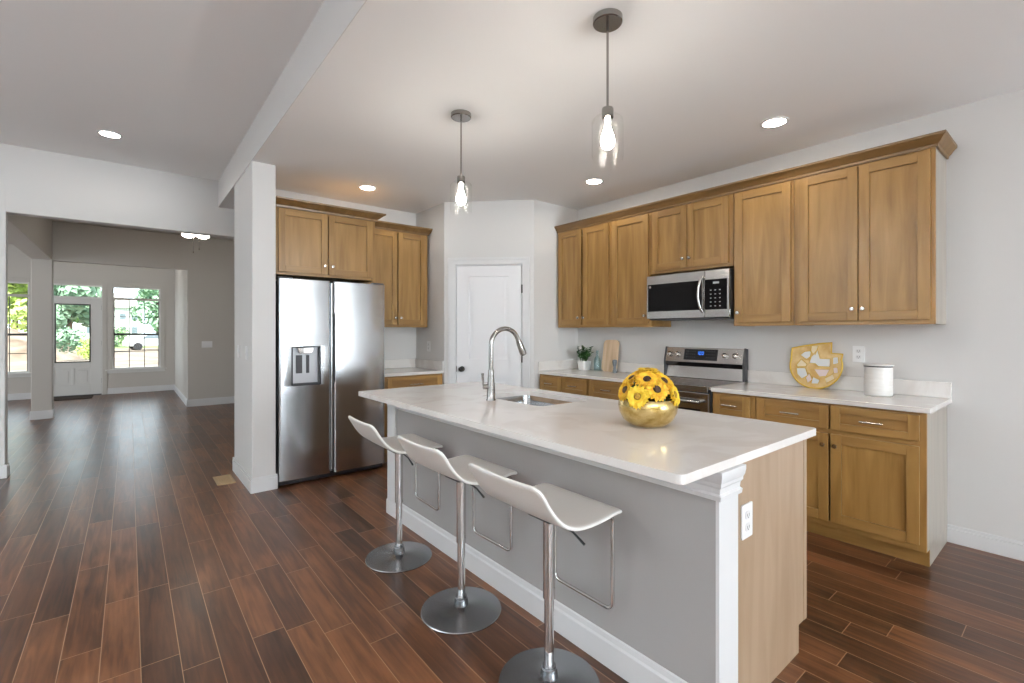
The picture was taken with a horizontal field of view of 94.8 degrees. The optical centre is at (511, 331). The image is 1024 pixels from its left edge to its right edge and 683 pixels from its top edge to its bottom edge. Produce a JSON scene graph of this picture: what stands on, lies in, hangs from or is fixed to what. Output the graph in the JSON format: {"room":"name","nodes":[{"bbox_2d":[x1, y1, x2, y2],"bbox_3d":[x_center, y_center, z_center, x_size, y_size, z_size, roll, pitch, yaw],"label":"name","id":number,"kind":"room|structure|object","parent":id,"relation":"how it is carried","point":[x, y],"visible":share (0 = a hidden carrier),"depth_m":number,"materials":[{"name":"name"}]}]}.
{"room":"kitchen","nodes":[
{"label":"kitchen","id":0,"kind":"room"},
{"bbox_2d":[8,214,51,259],"bbox_3d":[-6.027,-1.417,5.758,0.230,0.605,3.760,0,0,-39],"label":"beam","id":1,"kind":"structure","parent":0,"point":[32,236],"depth_m":6.06,"materials":[{"name":"grey paint"}]},
{"bbox_2d":[31,259,53,410],"bbox_3d":[-7.270,-0.190,7.286,0.230,3.050,0.200,0,0,-39],"label":"wall pillar","id":2,"kind":"structure","parent":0,"point":[42,270],"depth_m":7.21,"materials":[{"name":"grey paint"}]},
{"bbox_2d":[29,409,54,419],"bbox_3d":[-7.266,1.270,7.280,0.264,0.130,0.214,0,0,-39],"label":"baseboard","id":3,"kind":"structure","parent":2,"relation":"attached to","point":[46,414],"depth_m":7.20,"materials":[{"name":"white wood"}]},
{"bbox_2d":[8,244,174,393],"bbox_3d":[-9.141,-0.193,9.806,10.200,3.055,0.150,0,0,-39],"label":"wall","id":4,"kind":"structure","parent":0,"point":[19,263],"depth_m":10.25,"materials":[{"name":"grey paint"}]},
{"bbox_2d":[8,277,30,377],"bbox_3d":[-9.923,-0.089,9.108,1.045,1.957,0.165,0,0,-39],"label":"window","id":5,"kind":"structure","parent":4,"relation":"in","point":[11,374],"depth_m":9.32,"materials":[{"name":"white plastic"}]},
{"bbox_2d":[54,279,106,396],"bbox_3d":[-9.119,0.134,9.768,1.085,2.403,0.176,0,0,-39],"label":"door","id":6,"kind":"structure","parent":4,"relation":"in","point":[74,378],"depth_m":9.93,"materials":[{"name":"white wood"}]},
{"bbox_2d":[8,384,173,400],"bbox_3d":[-10.366,1.270,8.705,6.710,0.130,0.017,0,0,-39],"label":"baseboard","id":7,"kind":"structure","parent":4,"relation":"attached to","point":[17,396],"depth_m":10.29,"materials":[{"name":"white wood"}]},
{"bbox_2d":[105,282,166,373],"bbox_3d":[-8.308,-0.089,10.422,1.060,1.957,0.165,0,0,-39],"label":"window","id":8,"kind":"structure","parent":4,"relation":"in","point":[111,299],"depth_m":10.37,"materials":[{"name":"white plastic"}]},
{"bbox_2d":[0,143,233,465],"bbox_3d":[-4.671,-0.343,4.353,10.250,3.356,0.130,0,0,-39],"label":"wall","id":9,"kind":"structure","parent":0,"point":[37,183],"depth_m":4.67,"materials":[{"name":"white paint"}]},
{"bbox_2d":[0,462,9,478],"bbox_3d":[-6.069,1.275,3.207,3.634,0.120,0.144,0,0,-39],"label":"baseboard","id":10,"kind":"structure","parent":9,"relation":"attached to","point":[4,469],"depth_m":4.29,"materials":[{"name":"white wood"}]},
{"bbox_2d":[8,219,233,243],"bbox_3d":[-6.956,-1.867,7.161,10.250,0.295,7.110,0,0,-39],"label":"ceiling","id":11,"kind":"structure","parent":0,"point":[51,219],"depth_m":7.82,"materials":[{"name":"grey paint"}]},
{"bbox_2d":[181,233,208,252],"bbox_3d":[-4.630,-1.430,6.865,1.242,0.580,1.187,0,0,-39],"label":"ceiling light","id":12,"kind":"object","parent":11,"relation":"hanging from","point":[183,234],"visible":0.25,"depth_m":6.80,"materials":[{"name":"white metal"}]},
{"bbox_2d":[52,221,233,399],"bbox_3d":[-5.178,-0.196,8.956,5.125,3.061,0.130,0,0,-39],"label":"wall","id":13,"kind":"structure","parent":0,"point":[210,269],"depth_m":8.45,"materials":[{"name":"grey paint"}]},
{"bbox_2d":[202,341,211,347],"bbox_3d":[-5.550,0.225,8.562,0.165,0.116,0.011,0,0,-39],"label":"light switch","id":14,"kind":"object","parent":13,"relation":"attached to","point":[205,344],"visible":1,"depth_m":8.56,"materials":[{"name":"white plastic"}]},
{"bbox_2d":[187,396,233,406],"bbox_3d":[-4.523,1.270,9.396,3.254,0.130,0.014,0,0,-39],"label":"baseboard","id":15,"kind":"structure","parent":13,"relation":"attached to","point":[218,400],"depth_m":8.59,"materials":[{"name":"white wood"}]},
{"bbox_2d":[0,0,323,180],"bbox_3d":[-2.008,-1.867,-1.660,6.790,0.295,12.560,0,0,-39],"label":"ceiling","id":16,"kind":"structure","parent":0,"point":[183,83],"depth_m":3.12,"materials":[{"name":"white paint"}]},
{"bbox_2d":[96,130,122,138],"bbox_3d":[-3.497,-1.716,4.091,0.176,0.007,0.176,0,0,-39],"label":"recessed light","id":17,"kind":"object","parent":16,"relation":"in","point":[105,133],"visible":1,"depth_m":4.09,"materials":[{"name":"white"}]},
{"bbox_2d":[175,270,186,397],"bbox_3d":[-6.767,-0.193,9.694,0.120,3.055,3.020,0,0,-39],"label":"wall","id":18,"kind":"structure","parent":0,"point":[180,275],"depth_m":9.38,"materials":[{"name":"grey paint"}]},
{"bbox_2d":[174,384,187,405],"bbox_3d":[-6.773,1.270,9.596,0.017,0.130,3.164,0,0,-39],"label":"baseboard","id":19,"kind":"structure","parent":18,"relation":"attached to","point":[183,398],"depth_m":9.29,"materials":[{"name":"white wood"}]},
{"bbox_2d":[234,161,275,477],"bbox_3d":[-2.350,-0.043,4.282,0.180,2.755,0.850,0,0,-39],"label":"wall column","id":20,"kind":"structure","parent":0,"point":[255,190],"depth_m":3.98,"materials":[{"name":"white paint"}]},
{"bbox_2d":[232,457,277,493],"bbox_3d":[-2.351,1.272,4.280,0.211,0.125,0.881,0,0,-39],"label":"baseboard","id":21,"kind":"structure","parent":20,"relation":"attached to","point":[270,482],"depth_m":3.98,"materials":[{"name":"white wood"}]},
{"bbox_2d":[218,0,366,206],"bbox_3d":[0.592,-1.570,0.521,0.004,0.300,12.460,0,0,-39],"label":"wall","id":22,"kind":"structure","parent":0,"point":[333,17],"depth_m":2.88,"materials":[{"name":"white paint"}]},
{"bbox_2d":[276,189,415,359],"bbox_3d":[-1.811,-0.043,5.192,1.805,2.755,0.120,0,0,-39],"label":"wall","id":23,"kind":"structure","parent":0,"point":[399,342],"depth_m":5.46,"materials":[{"name":"white paint"}]},
{"bbox_2d":[276,196,432,327],"bbox_3d":[-1.573,-0.613,4.859,1.724,1.121,0.692,0,0,-39],"label":"upper cabinet","id":24,"kind":"object","parent":23,"relation":"attached to","point":[400,257],"depth_m":4.57,"materials":[{"name":"brown wood"}]},
{"bbox_2d":[384,359,443,369],"bbox_3d":[-1.215,0.370,5.183,0.689,0.102,0.644,0,0,-39],"label":"backsplash","id":25,"kind":"structure","parent":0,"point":[395,363],"depth_m":5.45,"materials":[{"name":"white stone"}]},
{"bbox_2d":[416,203,443,383],"bbox_3d":[-0.907,-0.043,5.431,0.100,2.755,0.650,0,0,-39],"label":"wall","id":26,"kind":"structure","parent":0,"point":[433,218],"depth_m":5.31,"materials":[{"name":"white paint"}]},
{"bbox_2d":[427,341,429,350],"bbox_3d":[-0.959,0.165,5.408,0.009,0.116,0.072,0,0,-39],"label":"wall outlet","id":27,"kind":"object","parent":26,"relation":"attached to","point":[428,342],"visible":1,"depth_m":5.40,"materials":[{"name":"white plastic"}]},
{"bbox_2d":[444,200,533,387],"bbox_3d":[-0.246,-0.043,5.147,0.983,2.755,0.100,0,0,6],"label":"wall","id":28,"kind":"structure","parent":0,"point":[505,228],"depth_m":5.10,"materials":[{"name":"white paint"}]},
{"bbox_2d":[448,257,529,387],"bbox_3d":[-0.251,0.264,5.116,0.896,2.143,0.164,0,0,6],"label":"door","id":29,"kind":"structure","parent":28,"relation":"in","point":[486,295],"depth_m":5.11,"materials":[{"name":"white wood"}]},
{"bbox_2d":[0,390,1023,682],"bbox_3d":[-2.935,1.410,2.220,10.250,0.150,19.850,0,0,-39],"label":"floor","id":30,"kind":"structure","parent":0,"point":[124,559],"depth_m":2.45,"materials":[{"name":"brown wood"}]},
{"bbox_2d":[54,395,92,400],"bbox_3d":[-8.902,1.328,9.465,0.700,0.014,0.560,0,0,-39],"label":"door mat","id":31,"kind":"object","parent":30,"relation":"on","point":[82,396],"visible":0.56,"depth_m":9.49,"materials":[{"name":"black fabric"}]},
{"bbox_2d":[213,474,235,485],"bbox_3d":[-2.596,1.333,4.244,0.140,0.005,0.300,0,0,-39],"label":"floor vent","id":32,"kind":"object","parent":30,"relation":"in","point":[224,479],"visible":1,"depth_m":4.24,"materials":[{"name":"beige metal"}]},
{"bbox_2d":[276,276,383,485],"bbox_3d":[-1.842,0.428,4.588,0.955,1.813,0.747,0,0,-39],"label":"refrigerator","id":33,"kind":"object","parent":30,"relation":"on","point":[330,336],"visible":0.93,"depth_m":4.25,"materials":[{"name":"grey metal"}]},
{"bbox_2d":[348,415,442,572],"bbox_3d":[-0.689,0.915,2.779,0.439,0.840,0.439,0,0,-37],"label":"bar stool","id":34,"kind":"object","parent":30,"relation":"on","point":[400,556],"visible":0.85,"depth_m":2.77,"materials":[{"name":"silver metal"}]},
{"bbox_2d":[384,373,441,461],"bbox_3d":[-1.205,0.894,5.172,0.680,0.883,0.672,0,0,-39],"label":"base cabinet","id":35,"kind":"object","parent":30,"relation":"on","point":[426,379],"visible":0.25,"depth_m":4.88,"materials":[{"name":"brown wood"}]},
{"bbox_2d":[384,359,443,376],"bbox_3d":[-1.213,0.385,5.181,0.689,0.132,0.649,0,0,-39],"label":"countertop","id":36,"kind":"structure","parent":35,"relation":"on","point":[395,367],"depth_m":5.31,"materials":[{"name":"white stone"}]},
{"bbox_2d":[397,436,516,634],"bbox_3d":[-0.261,0.915,2.249,0.439,0.840,0.439,0,0,-40],"label":"bar stool","id":37,"kind":"object","parent":30,"relation":"on","point":[459,610],"visible":0.89,"depth_m":2.24,"materials":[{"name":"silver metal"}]},
{"bbox_2d":[468,463,621,682],"bbox_3d":[0.123,0.915,1.776,0.439,0.840,0.439,0,0,-39],"label":"bar stool","id":38,"kind":"object","parent":30,"relation":"on","point":[553,505],"visible":1,"depth_m":1.78,"materials":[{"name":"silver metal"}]},
{"bbox_2d":[540,374,588,395],"bbox_3d":[0.733,0.894,4.995,0.652,0.883,0.703,0,0,-39],"label":"base cabinet","id":39,"kind":"object","parent":30,"relation":"on","point":[580,386],"visible":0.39,"depth_m":4.78,"materials":[{"name":"brown wood"}]},
{"bbox_2d":[538,359,663,381],"bbox_3d":[0.896,0.385,4.815,0.629,0.132,1.191,0,0,-39],"label":"countertop","id":40,"kind":"structure","parent":39,"relation":"on","point":[567,368],"depth_m":4.91,"materials":[{"name":"white stone"}]},
{"bbox_2d":[576,345,593,369],"bbox_3d":[0.804,0.281,5.225,0.227,0.279,0.161,0,0,-39],"label":"potted plant","id":41,"kind":"object","parent":40,"relation":"on","point":[584,364],"visible":1,"depth_m":5.21,"materials":[{"name":"green plant"}]},
{"bbox_2d":[602,340,619,371],"bbox_3d":[1.052,0.254,5.027,0.067,0.338,0.200,0,0,-39],"label":"cutting board","id":42,"kind":"object","parent":40,"relation":"on","point":[611,347],"visible":0.78,"depth_m":5.02,"materials":[{"name":"brown wood"}]},
{"bbox_2d":[612,359,616,372],"bbox_3d":[1.060,0.352,4.853,0.048,0.138,0.048,0,0,-39],"label":"pepper mill","id":43,"kind":"object","parent":40,"relation":"on","point":[614,361],"visible":0.99,"depth_m":4.84,"materials":[{"name":"silver metal"}]},
{"bbox_2d":[386,396,806,682],"bbox_3d":[0.175,0.894,2.745,0.794,0.883,2.551,0,0,-39],"label":"kitchen island","id":44,"kind":"object","parent":30,"relation":"on","point":[695,601],"visible":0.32,"depth_m":1.84,"materials":[{"name":"grey paint"}]},
{"bbox_2d":[358,381,815,484],"bbox_3d":[0.122,0.436,2.704,1.087,0.030,2.530,0,0,-39],"label":"island countertop","id":45,"kind":"structure","parent":44,"relation":"on","point":[696,445],"depth_m":2.03,"materials":[{"name":"white stone"}]},
{"bbox_2d":[481,326,525,400],"bbox_3d":[-0.045,0.193,2.965,0.329,0.456,0.062,0,0,-35],"label":"kitchen faucet","id":46,"kind":"object","parent":45,"relation":"on","point":[490,386],"visible":1,"depth_m":2.89,"materials":[{"name":"silver metal"}]},
{"bbox_2d":[496,395,568,405],"bbox_3d":[0.135,0.552,3.014,0.459,0.200,0.639,0,0,-39],"label":"sink","id":47,"kind":"object","parent":45,"relation":"in","point":[525,399],"visible":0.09,"depth_m":3.31,"materials":[{"name":"silver metal"}]},
{"bbox_2d":[618,396,677,427],"bbox_3d":[0.614,0.359,2.126,0.262,0.124,0.262,0,0,-39],"label":"flower bowl","id":48,"kind":"object","parent":45,"relation":"on","point":[654,414],"visible":0.71,"depth_m":2.02,"materials":[{"name":"gold metal"}]},
{"bbox_2d":[618,379,633,401],"bbox_3d":[0.512,0.260,2.105,0.095,0.107,0.087,0,0,38],"label":"sunflower","id":49,"kind":"object","parent":48,"relation":"on","point":[622,394],"visible":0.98,"depth_m":2.09,"materials":[{"name":"yellow plant"}]},
{"bbox_2d":[622,371,638,386],"bbox_3d":[0.544,0.215,2.126,0.096,0.081,0.107,0,0,-35],"label":"sunflower","id":50,"kind":"object","parent":48,"relation":"in","point":[631,376],"visible":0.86,"depth_m":2.12,"materials":[{"name":"yellow plant"}]},
{"bbox_2d":[626,385,649,408],"bbox_3d":[0.543,0.281,2.032,0.083,0.104,0.081,0,0,-9],"label":"sunflower","id":51,"kind":"object","parent":48,"relation":"in","point":[637,396],"visible":1,"depth_m":2.02,"materials":[{"name":"yellow plant"}]},
{"bbox_2d":[634,371,660,387],"bbox_3d":[0.590,0.213,2.059,0.107,0.081,0.097,0,0,-19],"label":"sunflower","id":52,"kind":"object","parent":48,"relation":"in","point":[642,378],"visible":0.97,"depth_m":2.05,"materials":[{"name":"yellow plant"}]},
{"bbox_2d":[645,379,669,401],"bbox_3d":[0.624,0.249,2.030,0.099,0.102,0.087,0,0,-44],"label":"sunflower","id":53,"kind":"object","parent":48,"relation":"on","point":[658,392],"visible":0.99,"depth_m":2.01,"materials":[{"name":"yellow plant"}]},
{"bbox_2d":[654,372,673,390],"bbox_3d":[0.667,0.218,2.072,0.094,0.080,0.106,0,0,9],"label":"sunflower","id":54,"kind":"object","parent":48,"relation":"in","point":[663,378],"visible":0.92,"depth_m":2.06,"materials":[{"name":"yellow plant"}]},
{"bbox_2d":[668,384,679,405],"bbox_3d":[0.708,0.278,2.065,0.081,0.103,0.084,0,0,-14],"label":"sunflower","id":55,"kind":"object","parent":48,"relation":"in","point":[674,393],"visible":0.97,"depth_m":2.04,"materials":[{"name":"yellow plant"}]},
{"bbox_3d":[0.617,0.276,2.126,0.202,0.126,0.204,0,0,-39],"label":"greenery","id":56,"kind":"object","parent":48,"relation":"in","visible":0},
{"bbox_2d":[635,367,659,372],"bbox_3d":[0.613,0.198,2.121,0.101,0.073,0.107,0,0,34],"label":"sunflower","id":57,"kind":"object","parent":56,"relation":"on","point":[639,370],"visible":0.86,"depth_m":2.11,"materials":[{"name":"yellow plant"}]},
{"bbox_2d":[741,501,752,539],"bbox_3d":[0.827,0.663,1.654,0.080,0.120,0.009,0,0,-39],"label":"wall outlet","id":58,"kind":"object","parent":44,"relation":"attached to","point":[746,509],"visible":1,"depth_m":1.65,"materials":[{"name":"white plastic"}]},
{"bbox_2d":[745,510,749,518],"bbox_3d":[0.828,0.642,1.652,0.032,0.027,0.003,0,0,-39],"label":"socket","id":59,"kind":"object","parent":58,"relation":"attached to","point":[747,512],"depth_m":1.65,"materials":[{"name":"grey plastic"}]},
{"bbox_2d":[745,522,749,530],"bbox_3d":[0.828,0.684,1.652,0.032,0.027,0.003,0,0,-39],"label":"socket","id":60,"kind":"object","parent":58,"relation":"attached to","point":[747,524],"depth_m":1.65,"materials":[{"name":"grey plastic"}]},
{"bbox_2d":[589,379,622,399],"bbox_3d":[1.109,0.894,4.534,0.652,0.883,0.483,0,0,-39],"label":"base cabinet","id":61,"kind":"object","parent":30,"relation":"on","point":[597,388],"visible":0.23,"depth_m":4.38,"materials":[{"name":"brown wood"}]},
{"bbox_2d":[633,346,747,412],"bbox_3d":[1.476,0.736,4.030,0.713,1.198,0.758,0,0,-39],"label":"range","id":62,"kind":"object","parent":30,"relation":"on","point":[693,371],"visible":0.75,"depth_m":4.05,"materials":[{"name":"silver metal"}]},
{"bbox_2d":[633,376,744,392],"bbox_3d":[1.481,0.439,4.034,0.590,0.049,0.756,0,0,-39],"label":"cooktop","id":63,"kind":"object","parent":62,"relation":"in","point":[684,384],"depth_m":3.89,"materials":[{"name":"metal"}]},
{"bbox_2d":[713,392,755,418],"bbox_3d":[1.840,0.894,3.636,0.652,0.883,0.313,0,0,-39],"label":"base cabinet","id":64,"kind":"object","parent":30,"relation":"on","point":[738,405],"visible":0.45,"depth_m":3.44,"materials":[{"name":"brown wood"}]},
{"bbox_2d":[756,396,946,566],"bbox_3d":[2.232,0.894,3.154,0.652,0.883,0.925,0,0,-39],"label":"base cabinet","id":65,"kind":"object","parent":30,"relation":"on","point":[877,478],"visible":0.82,"depth_m":2.84,"materials":[{"name":"brown wood"}]},
{"bbox_2d":[711,370,951,413],"bbox_3d":[2.149,0.385,3.276,0.629,0.132,1.262,0,0,-39],"label":"countertop","id":66,"kind":"structure","parent":65,"relation":"on","point":[919,396],"depth_m":3.16,"materials":[{"name":"white stone"}]},
{"bbox_2d":[789,342,842,388],"bbox_3d":[2.276,0.250,3.529,0.068,0.352,0.356,0,0,-41],"label":"decorative tray","id":67,"kind":"object","parent":66,"relation":"on","point":[815,366],"visible":1,"depth_m":3.52,"materials":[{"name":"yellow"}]},
{"bbox_2d":[862,363,894,396],"bbox_3d":[2.424,0.315,3.113,0.170,0.208,0.170,0,0,-39],"label":"canister","id":68,"kind":"object","parent":66,"relation":"on","point":[878,378],"visible":1,"depth_m":3.05,"materials":[{"name":"beige ceramic"}]},
{"bbox_2d":[534,200,577,388],"bbox_3d":[0.469,-0.043,5.301,0.680,2.755,0.100,0,0,-39],"label":"wall","id":69,"kind":"structure","parent":0,"point":[551,342],"depth_m":5.18,"materials":[{"name":"white paint"}]},
{"bbox_2d":[219,0,1023,213],"bbox_3d":[1.967,-1.718,1.575,3.460,0.595,12.560,0,0,-39],"label":"ceiling","id":70,"kind":"structure","parent":0,"point":[693,83],"depth_m":2.70,"materials":[{"name":"white paint"}]},
{"bbox_2d":[358,185,376,190],"bbox_3d":[-1.423,-1.417,4.631,0.176,0.007,0.176,0,0,-39],"label":"recessed light","id":71,"kind":"object","parent":70,"relation":"in","point":[362,187],"visible":1,"depth_m":4.62,"materials":[{"name":"white"}]},
{"bbox_2d":[451,109,470,204],"bbox_3d":[-0.332,-1.097,3.064,0.139,0.645,0.146,0,0,33],"label":"pendant light","id":72,"kind":"object","parent":70,"relation":"hanging from","point":[459,115],"visible":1,"depth_m":3.05,"materials":[{"name":"glass"}]},
{"bbox_2d":[585,178,603,184],"bbox_3d":[0.775,-1.417,4.434,0.176,0.007,0.176,0,0,-39],"label":"recessed light","id":73,"kind":"object","parent":70,"relation":"in","point":[594,181],"visible":1,"depth_m":4.43,"materials":[{"name":"white"}]},
{"bbox_2d":[593,8,623,149],"bbox_3d":[0.432,-1.097,2.127,0.146,0.645,0.139,0,0,-39],"label":"pendant light","id":74,"kind":"object","parent":70,"relation":"hanging from","point":[607,20],"visible":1,"depth_m":2.11,"materials":[{"name":"glass"}]},
{"bbox_2d":[760,116,788,128],"bbox_3d":[1.777,-1.417,3.187,0.176,0.007,0.176,0,0,-39],"label":"recessed light","id":75,"kind":"object","parent":70,"relation":"in","point":[774,122],"visible":1,"depth_m":3.18,"materials":[{"name":"white"}]},
{"bbox_2d":[578,89,1023,541],"bbox_3d":[3.180,-0.043,2.627,0.150,2.755,12.460,0,0,-39],"label":"wall","id":76,"kind":"structure","parent":0,"point":[979,349],"depth_m":2.93,"materials":[{"name":"white paint"}]},
{"bbox_2d":[558,221,611,327],"bbox_3d":[0.858,-0.582,5.056,0.381,1.069,0.750,0,0,-39],"label":"upper cabinet","id":77,"kind":"object","parent":76,"relation":"attached to","point":[584,254],"visible":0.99,"depth_m":4.93,"materials":[{"name":"brown wood"}]},
{"bbox_2d":[538,359,663,373],"bbox_3d":[0.898,0.370,4.816,0.624,0.102,1.191,0,0,-39],"label":"backsplash","id":78,"kind":"structure","parent":76,"relation":"attached to","point":[560,364],"depth_m":5.13,"materials":[{"name":"white stone"}]},
{"bbox_2d":[612,212,670,326],"bbox_3d":[1.240,-0.582,4.587,0.381,1.069,0.456,0,0,-39],"label":"upper cabinet","id":79,"kind":"object","parent":76,"relation":"attached to","point":[631,236],"visible":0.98,"depth_m":4.47,"materials":[{"name":"brown wood"}]},
{"bbox_2d":[651,193,733,275],"bbox_3d":[1.625,-0.821,4.114,0.381,0.590,0.760,0,0,-39],"label":"upper cabinet","id":80,"kind":"object","parent":76,"relation":"attached to","point":[696,236],"visible":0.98,"depth_m":3.98,"materials":[{"name":"brown wood"}]},
{"bbox_2d":[647,268,733,320],"bbox_3d":[1.596,-0.304,4.092,0.453,0.395,0.758,0,0,-39],"label":"microwave","id":81,"kind":"object","parent":80,"relation":"attached to","point":[708,294],"visible":0.96,"depth_m":3.94,"materials":[{"name":"silver metal"}]},
{"bbox_2d":[734,179,800,325],"bbox_3d":[2.004,-0.582,3.649,0.381,1.069,0.436,0,0,-39],"label":"upper cabinet","id":82,"kind":"object","parent":76,"relation":"attached to","point":[764,217],"visible":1,"depth_m":3.54,"materials":[{"name":"brown wood"}]},
{"bbox_2d":[748,370,951,397],"bbox_3d":[2.385,0.370,3.468,0.020,0.102,1.262,0,0,-39],"label":"backsplash","id":83,"kind":"structure","parent":76,"relation":"attached to","point":[854,383],"depth_m":3.34,"materials":[{"name":"white stone"}]},
{"bbox_2d":[853,346,864,361],"bbox_3d":[2.478,0.157,3.364,0.009,0.116,0.072,0,0,-39],"label":"wall outlet","id":84,"kind":"object","parent":76,"relation":"attached to","point":[858,351],"visible":1,"depth_m":3.36,"materials":[{"name":"white plastic"}]},
{"bbox_2d":[795,147,945,325],"bbox_3d":[2.384,-0.582,3.181,0.381,1.069,0.765,0,0,-39],"label":"upper cabinet","id":85,"kind":"object","parent":76,"relation":"attached to","point":[870,237],"visible":1,"depth_m":3.02,"materials":[{"name":"brown wood"}]},
{"bbox_2d":[554,129,957,233],"bbox_3d":[1.638,-1.137,4.096,0.378,0.073,3.234,0,0,-39],"label":"crown molding","id":86,"kind":"structure","parent":85,"relation":"on","point":[942,140],"depth_m":3.38,"materials":[{"name":"brown wood"}]},
{"bbox_2d":[947,524,1023,560],"bbox_3d":[4.912,1.279,0.372,0.017,0.112,6.775,0,0,-39],"label":"baseboard","id":87,"kind":"structure","parent":76,"relation":"attached to","point":[999,545],"depth_m":2.86,"materials":[{"name":"white wood"}]},
{"label":"outside","id":88,"kind":"structure","parent":0,"visible":0},
{"bbox_2d":[8,348,157,371],"bbox_3d":[-23.860,1.710,29.318,240.000,0.150,48.400,0,0,-39],"label":"dirt","id":89,"kind":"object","parent":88,"point":[136,356],"depth_m":26.99,"materials":[{"name":"beige soil"}]},
{"bbox_2d":[8,283,27,332],"bbox_3d":[-42.321,-2.902,40.281,4.507,9.082,5.220,0,0,-39],"label":"tree","id":90,"kind":"object","parent":89,"relation":"on","point":[18,305],"visible":0.19,"depth_m":39.33,"materials":[{"name":"green plant"}]},
{"bbox_2d":[8,328,87,361],"bbox_3d":[-30.999,0.709,27.634,10.000,2.091,8.000,0,0,-39],"label":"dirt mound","id":91,"kind":"object","parent":89,"relation":"on","point":[18,344],"visible":0.25,"depth_m":27.10,"materials":[{"name":"beige soil"}]},
{"bbox_2d":[56,326,87,355],"bbox_3d":[-24.807,0.506,26.351,1.333,1.672,1.721,0,0,33],"label":"shrub","id":92,"kind":"object","parent":89,"relation":"on","point":[70,338],"visible":0.85,"depth_m":26.20,"materials":[{"name":"teal plant"}]},
{"bbox_2d":[54,285,101,332],"bbox_3d":[-32.838,-2.350,34.800,5.074,7.980,4.896,0,0,-39],"label":"tree","id":93,"kind":"object","parent":89,"relation":"on","point":[65,314],"visible":0.21,"depth_m":34.26,"materials":[{"name":"green plant"}]},
{"bbox_2d":[75,337,88,359],"bbox_3d":[-21.967,0.856,24.608,1.241,1.253,1.065,0,0,-12],"label":"shrub","id":94,"kind":"object","parent":89,"relation":"on","point":[85,350],"visible":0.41,"depth_m":24.33,"materials":[{"name":"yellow plant"}]},
{"bbox_2d":[122,335,157,349],"bbox_3d":[-33.357,0.905,43.766,1.800,1.460,4.293,0,0,41],"label":"car","id":95,"kind":"object","parent":89,"relation":"on","point":[137,343],"visible":0.48,"depth_m":42.53,"materials":[{"name":"white metal"}]},
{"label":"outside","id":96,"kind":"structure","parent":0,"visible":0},
{"bbox_2d":[82,340,157,348],"bbox_3d":[-114.250,1.690,140.385,320.000,0.190,238.000,0,0,-39],"label":"lawn","id":97,"kind":"structure","parent":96,"point":[120,345],"depth_m":51.75,"materials":[{"name":"green plant"}]},
{"bbox_2d":[75,293,140,339],"bbox_3d":[-84.147,-3.365,98.484,11.200,10.000,10.000,0,0,-39],"label":"house","id":98,"kind":"structure","parent":97,"relation":"on","point":[121,306],"depth_m":96.29,"materials":[{"name":"grey"}]},
{"bbox_2d":[115,326,128,346],"bbox_3d":[-42.618,0.508,50.095,2.789,2.322,2.709,0,0,31],"label":"shrub","id":99,"kind":"object","parent":97,"relation":"on","point":[118,338],"visible":0.26,"depth_m":50.14,"materials":[{"name":"green plant"}]},
{"bbox_2d":[128,289,158,332],"bbox_3d":[-53.339,-3.281,70.191,6.062,9.841,6.200,0,0,-39],"label":"tree","id":100,"kind":"object","parent":97,"relation":"on","point":[151,307],"visible":0.41,"depth_m":68.50,"materials":[{"name":"green plant"}]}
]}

